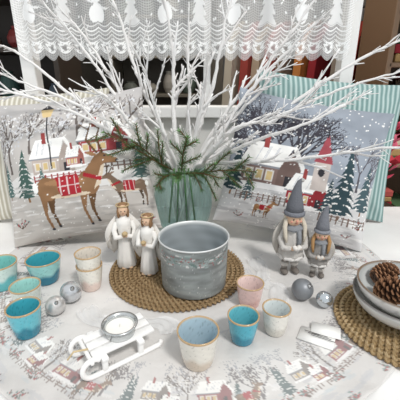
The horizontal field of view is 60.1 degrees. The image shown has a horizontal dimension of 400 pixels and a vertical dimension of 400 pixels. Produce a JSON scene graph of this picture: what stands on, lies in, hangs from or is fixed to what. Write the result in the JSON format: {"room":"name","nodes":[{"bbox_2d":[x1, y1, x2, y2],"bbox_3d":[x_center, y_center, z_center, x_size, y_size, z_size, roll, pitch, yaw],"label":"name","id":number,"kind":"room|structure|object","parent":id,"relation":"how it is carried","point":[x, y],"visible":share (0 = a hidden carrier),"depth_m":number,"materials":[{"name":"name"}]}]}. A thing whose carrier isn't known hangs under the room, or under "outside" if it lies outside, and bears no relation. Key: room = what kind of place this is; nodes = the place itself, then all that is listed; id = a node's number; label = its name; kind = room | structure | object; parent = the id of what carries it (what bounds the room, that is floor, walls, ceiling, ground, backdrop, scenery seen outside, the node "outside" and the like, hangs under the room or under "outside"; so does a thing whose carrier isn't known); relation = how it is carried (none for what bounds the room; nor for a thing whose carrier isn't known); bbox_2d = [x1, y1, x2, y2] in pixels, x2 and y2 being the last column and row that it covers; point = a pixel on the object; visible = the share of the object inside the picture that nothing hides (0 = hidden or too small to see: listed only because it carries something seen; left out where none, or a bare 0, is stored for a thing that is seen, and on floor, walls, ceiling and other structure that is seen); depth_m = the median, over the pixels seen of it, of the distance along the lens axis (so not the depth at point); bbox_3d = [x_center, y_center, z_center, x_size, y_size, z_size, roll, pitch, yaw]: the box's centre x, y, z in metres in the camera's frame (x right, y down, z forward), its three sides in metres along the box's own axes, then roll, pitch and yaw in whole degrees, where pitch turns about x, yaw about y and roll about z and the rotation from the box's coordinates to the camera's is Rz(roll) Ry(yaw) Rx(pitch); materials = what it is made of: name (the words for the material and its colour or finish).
{"room":"shop","nodes":[
{"label":"shop","id":0,"kind":"room"},
{"bbox_2d":[144,118,236,206],"bbox_3d":[0.000,-0.422,1.118,5.000,2.400,0.040,0,20,0],"label":"wall window","id":1,"kind":"structure","parent":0,"point":[202,199],"depth_m":1.21,"materials":[{"name":"white paint"}]},
{"bbox_2d":[10,0,363,117],"bbox_3d":[-0.038,-0.627,1.021,1.035,0.748,0.055,0,20,0],"label":"window","id":2,"kind":"structure","parent":1,"relation":"attached to","point":[31,74],"depth_m":1.07,"materials":[{"name":"white paint"}]},
{"bbox_2d":[74,0,365,104],"bbox_3d":[0.000,-1.014,2.717,5.000,2.400,0.050,0,20,0],"label":"wall","id":3,"kind":"structure","parent":0,"point":[90,75],"depth_m":2.60,"materials":[{"name":"paint"}]},
{"bbox_3d":[0.000,0.790,1.358,5.000,0.040,6.000,0,20,0],"label":"floor","id":4,"kind":"structure","parent":0,"visible":0},
{"bbox_2d":[0,0,83,96],"bbox_3d":[-1.110,-0.439,1.704,1.005,2.025,0.301,0,20,0],"label":"shelf","id":5,"kind":"object","parent":4,"relation":"on","point":[60,69],"visible":0.1,"depth_m":1.64,"materials":[{"name":"paint"}]},
{"bbox_2d":[104,0,203,104],"bbox_3d":[-0.250,-0.680,2.361,0.625,2.022,0.301,0,20,0],"label":"shelf","id":6,"kind":"object","parent":4,"relation":"on","point":[130,81],"visible":0.18,"depth_m":2.28,"materials":[{"name":"paint"}]},
{"bbox_2d":[0,207,399,399],"bbox_3d":[0.000,0.527,0.931,1.900,0.750,0.880,0,20,0],"label":"display table","id":7,"kind":"object","parent":4,"relation":"on","point":[383,238],"visible":0.14,"depth_m":0.96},
{"bbox_2d":[0,88,108,219],"bbox_3d":[-0.475,-0.133,1.055,0.445,0.396,0.134,-2,20,-5],"label":"striped cushion","id":8,"kind":"object","parent":7,"relation":"on","point":[5,205],"visible":0.11,"depth_m":1.02,"materials":[{"name":"fabric"}]},
{"bbox_2d":[0,207,394,399],"bbox_3d":[-0.020,0.165,0.813,0.950,0.009,0.830,0,20,0],"label":"tablecloth","id":9,"kind":"object","parent":7,"relation":"on","point":[285,367],"visible":0.38,"depth_m":0.58,"materials":[{"name":"fabric"}]},
{"bbox_2d":[0,254,16,291],"bbox_3d":[-0.428,0.160,0.747,0.070,0.061,0.070,0,20,0],"label":"ceramic cup","id":10,"kind":"object","parent":9,"relation":"on","point":[8,262],"visible":0.9,"depth_m":0.74,"materials":[{"name":"teal ceramic"}]},
{"bbox_2d":[4,296,40,339],"bbox_3d":[-0.308,0.212,0.611,0.058,0.059,0.058,0,20,0],"label":"ceramic cup","id":11,"kind":"object","parent":9,"relation":"on","point":[23,314],"visible":1,"depth_m":0.60,"materials":[{"name":"teal ceramic"}]},
{"bbox_2d":[8,277,40,300],"bbox_3d":[-0.336,0.189,0.673,0.057,0.058,0.057,0,20,0],"label":"ceramic cup","id":12,"kind":"object","parent":9,"relation":"on","point":[26,286],"visible":0.48,"depth_m":0.68,"materials":[{"name":"teal ceramic"}]},
{"bbox_2d":[24,250,60,285],"bbox_3d":[-0.345,0.154,0.769,0.074,0.058,0.074,0,20,0],"label":"ceramic cup","id":13,"kind":"object","parent":9,"relation":"on","point":[44,265],"visible":0.93,"depth_m":0.76,"materials":[{"name":"teal ceramic"}]},
{"bbox_2d":[45,295,65,315],"bbox_3d":[-0.278,0.203,0.666,0.037,0.037,0.037,0,20,0],"label":"bauble","id":14,"kind":"object","parent":9,"relation":"on","point":[55,305],"visible":1,"depth_m":0.65,"materials":[{"name":"silver metal"}]},
{"bbox_2d":[59,281,81,302],"bbox_3d":[-0.262,0.186,0.702,0.043,0.044,0.043,0,20,0],"label":"bauble","id":15,"kind":"object","parent":9,"relation":"on","point":[71,291],"visible":0.98,"depth_m":0.69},
{"bbox_2d":[0,86,161,247],"bbox_3d":[-0.321,-0.083,0.910,0.423,0.404,0.188,-3,21,-8],"label":"cushion","id":16,"kind":"object","parent":9,"relation":"on","point":[60,185],"visible":0.87,"depth_m":0.85,"materials":[{"name":"fabric"}]},
{"bbox_2d":[67,312,162,380],"bbox_3d":[-0.141,0.235,0.569,0.150,0.044,0.072,-14,25,-33],"label":"sled","id":17,"kind":"object","parent":9,"relation":"on","point":[98,345],"visible":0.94,"depth_m":0.55,"materials":[{"name":"paint"}]},
{"bbox_2d":[101,311,137,342],"bbox_3d":[-0.131,0.209,0.567,0.059,0.018,0.059,0,20,0],"label":"tealight holder","id":18,"kind":"object","parent":17,"relation":"on","point":[120,326],"visible":1,"depth_m":0.56,"materials":[{"name":"metal"}]},
{"bbox_2d":[109,249,244,312],"bbox_3d":[-0.053,0.162,0.817,0.315,0.010,0.316,-16,25,-36],"label":"woven placemat","id":19,"kind":"object","parent":9,"relation":"on","point":[142,291],"visible":0.38,"depth_m":0.74,"materials":[{"name":"wicker"}]},
{"bbox_2d":[105,202,140,269],"bbox_3d":[-0.174,0.081,0.797,0.073,0.159,0.055,7,22,19],"label":"angel figurine","id":20,"kind":"object","parent":19,"relation":"on","point":[119,231],"visible":0.95,"depth_m":0.79,"materials":[{"name":"ceramic"}]},
{"bbox_2d":[132,213,160,275],"bbox_3d":[-0.116,0.098,0.772,0.067,0.145,0.050,-6,21,-17],"label":"angel figurine","id":21,"kind":"object","parent":19,"relation":"on","point":[145,242],"visible":0.99,"depth_m":0.77,"materials":[{"name":"ceramic"}]},
{"bbox_2d":[158,220,229,299],"bbox_3d":[-0.013,0.125,0.739,0.149,0.114,0.149,7,21,18],"label":"plant pot","id":22,"kind":"object","parent":19,"relation":"on","point":[193,253],"visible":1,"depth_m":0.70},
{"bbox_2d":[177,315,219,371],"bbox_3d":[-0.003,0.231,0.549,0.067,0.065,0.067,0,20,0],"label":"ceramic cup","id":23,"kind":"object","parent":9,"relation":"on","point":[197,335],"visible":1,"depth_m":0.54,"materials":[{"name":"white ceramic"}]},
{"bbox_2d":[227,305,259,346],"bbox_3d":[0.074,0.220,0.597,0.055,0.054,0.055,0,20,0],"label":"ceramic cup","id":24,"kind":"object","parent":9,"relation":"on","point":[243,320],"visible":1,"depth_m":0.59,"materials":[{"name":"teal ceramic"}]},
{"bbox_2d":[236,275,264,308],"bbox_3d":[0.099,0.186,0.689,0.055,0.053,0.055,0,20,0],"label":"ceramic cup","id":25,"kind":"object","parent":9,"relation":"on","point":[250,288],"visible":0.94,"depth_m":0.68,"materials":[{"name":"pink ceramic"}]},
{"bbox_2d":[262,298,291,336],"bbox_3d":[0.135,0.213,0.617,0.051,0.053,0.051,0,20,0],"label":"ceramic cup","id":26,"kind":"object","parent":9,"relation":"on","point":[276,312],"visible":1,"depth_m":0.61,"materials":[{"name":"white ceramic"}]},
{"bbox_2d":[272,178,308,274],"bbox_3d":[0.205,0.062,0.772,0.079,0.227,0.068,10,23,26],"label":"figurine","id":27,"kind":"object","parent":9,"relation":"on","point":[290,237],"visible":1,"depth_m":0.76,"materials":[{"name":"ceramic"}]},
{"bbox_2d":[291,278,313,299],"bbox_3d":[0.210,0.183,0.709,0.044,0.045,0.044,0,20,0],"label":"bauble","id":28,"kind":"object","parent":9,"relation":"on","point":[302,289],"visible":1,"depth_m":0.69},
{"bbox_2d":[213,87,394,251],"bbox_3d":[0.262,-0.080,0.903,0.451,0.402,0.166,2,20,5],"label":"cushion","id":29,"kind":"object","parent":9,"relation":"on","point":[349,197],"visible":0.8,"depth_m":0.85,"materials":[{"name":"fabric"}]},
{"bbox_2d":[297,321,340,350],"bbox_3d":[0.214,0.237,0.616,0.068,0.005,0.060,11,23,27],"label":"price card","id":30,"kind":"object","parent":9,"relation":"on","point":[322,335],"visible":1,"depth_m":0.61,"materials":[{"name":"paper"}]},
{"bbox_2d":[304,205,334,277],"bbox_3d":[0.270,0.094,0.764,0.065,0.174,0.052,0,20,0],"label":"figurine","id":31,"kind":"object","parent":9,"relation":"on","point":[321,248],"visible":1,"depth_m":0.76,"materials":[{"name":"ceramic"}]},
{"bbox_2d":[316,291,332,307],"bbox_3d":[0.247,0.197,0.687,0.033,0.033,0.033,0,20,0],"label":"bauble","id":32,"kind":"object","parent":9,"relation":"on","point":[324,299],"visible":1,"depth_m":0.68,"materials":[{"name":"silver metal"}]},
{"bbox_2d":[333,284,399,366],"bbox_3d":[0.385,0.226,0.643,0.262,0.010,0.262,0,20,0],"label":"woven placemat","id":33,"kind":"object","parent":9,"relation":"on","point":[381,340],"visible":0.58,"depth_m":0.62,"materials":[{"name":"wicker"}]},
{"bbox_2d":[353,260,399,329],"bbox_3d":[0.378,0.184,0.644,0.176,0.069,0.176,0,20,0],"label":"stacked bowls","id":34,"kind":"object","parent":33,"relation":"on","point":[388,313],"visible":0.73,"depth_m":0.62,"materials":[{"name":"ceramic"}]},
{"bbox_2d":[369,262,399,282],"bbox_3d":[0.363,0.144,0.678,0.056,0.044,0.045,0,20,0],"label":"pinecone","id":35,"kind":"object","parent":34,"relation":"in","point":[379,271],"visible":0.85,"depth_m":0.67,"materials":[{"name":"brown plant"}]},
{"bbox_2d":[373,276,399,304],"bbox_3d":[0.347,0.163,0.624,0.055,0.062,0.065,0,20,0],"label":"pinecone","id":36,"kind":"object","parent":34,"relation":"in","point":[388,289],"visible":0.96,"depth_m":0.61,"materials":[{"name":"brown plant"}]},
{"bbox_3d":[-0.050,-0.010,1.022,0.171,0.188,0.171,0,20,0],"label":"glass vase","id":37,"kind":"object","parent":9,"relation":"on","visible":0},
{"bbox_2d":[87,117,256,222],"bbox_3d":[-0.058,-0.059,0.896,0.399,0.329,0.173,0,20,0],"label":"sprigs","id":38,"kind":"object","parent":37,"relation":"in","point":[177,176],"visible":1,"depth_m":0.85,"materials":[{"name":"green plant"}]},
{"bbox_2d":[0,0,399,221],"bbox_3d":[0.005,-0.224,0.832,1.042,0.687,0.332,4,21,9],"label":"branches","id":39,"kind":"object","parent":37,"relation":"in","point":[217,147],"visible":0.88,"depth_m":0.85,"materials":[{"name":"white wood"}]},
{"bbox_2d":[259,70,399,221],"bbox_3d":[0.372,-0.159,1.048,0.475,0.448,0.134,2,20,4],"label":"striped cushion","id":40,"kind":"object","parent":7,"relation":"on","point":[387,100],"visible":0.2,"depth_m":1.01,"materials":[{"name":"fabric"}]},
{"bbox_2d":[221,3,365,104],"bbox_3d":[0.646,-0.395,2.253,1.053,1.562,0.442,0,20,0],"label":"bookshelf","id":41,"kind":"object","parent":4,"relation":"on","point":[312,69],"visible":0.22,"depth_m":1.96,"materials":[{"name":"wood"}]},
{"bbox_2d":[354,0,399,206],"bbox_3d":[1.200,-0.418,1.680,0.825,2.004,0.301,0,20,0],"label":"shelf","id":42,"kind":"object","parent":4,"relation":"on","point":[381,21],"visible":0.21,"depth_m":1.56,"materials":[{"name":"paint"}]},
{"bbox_2d":[384,201,393,206],"bbox_3d":[0.690,0.333,1.584,0.260,0.660,0.260,0,20,0],"label":"plant stand","id":43,"kind":"object","parent":4,"relation":"on","point":[386,204],"visible":0.02,"depth_m":1.47,"materials":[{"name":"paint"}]},
{"bbox_2d":[387,122,399,178],"bbox_3d":[0.674,-0.150,1.407,0.286,0.369,0.330,8,22,21],"label":"plant","id":44,"kind":"object","parent":43,"relation":"on","point":[396,160],"visible":0.03,"depth_m":1.31,"materials":[{"name":"plant"}]},
{"bbox_3d":[-0.040,-0.674,0.950,1.040,0.012,0.012,0,20,0],"label":"curtain rod","id":45,"kind":"object","parent":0,"visible":0},
{"bbox_2d":[10,0,354,60],"bbox_3d":[-0.051,-0.546,0.997,0.987,0.268,0.026,0,20,0],"label":"lace curtain","id":46,"kind":"object","parent":45,"relation":"hanging from","point":[96,12],"visible":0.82,"depth_m":1.01,"materials":[{"name":"white fabric"}]}
]}

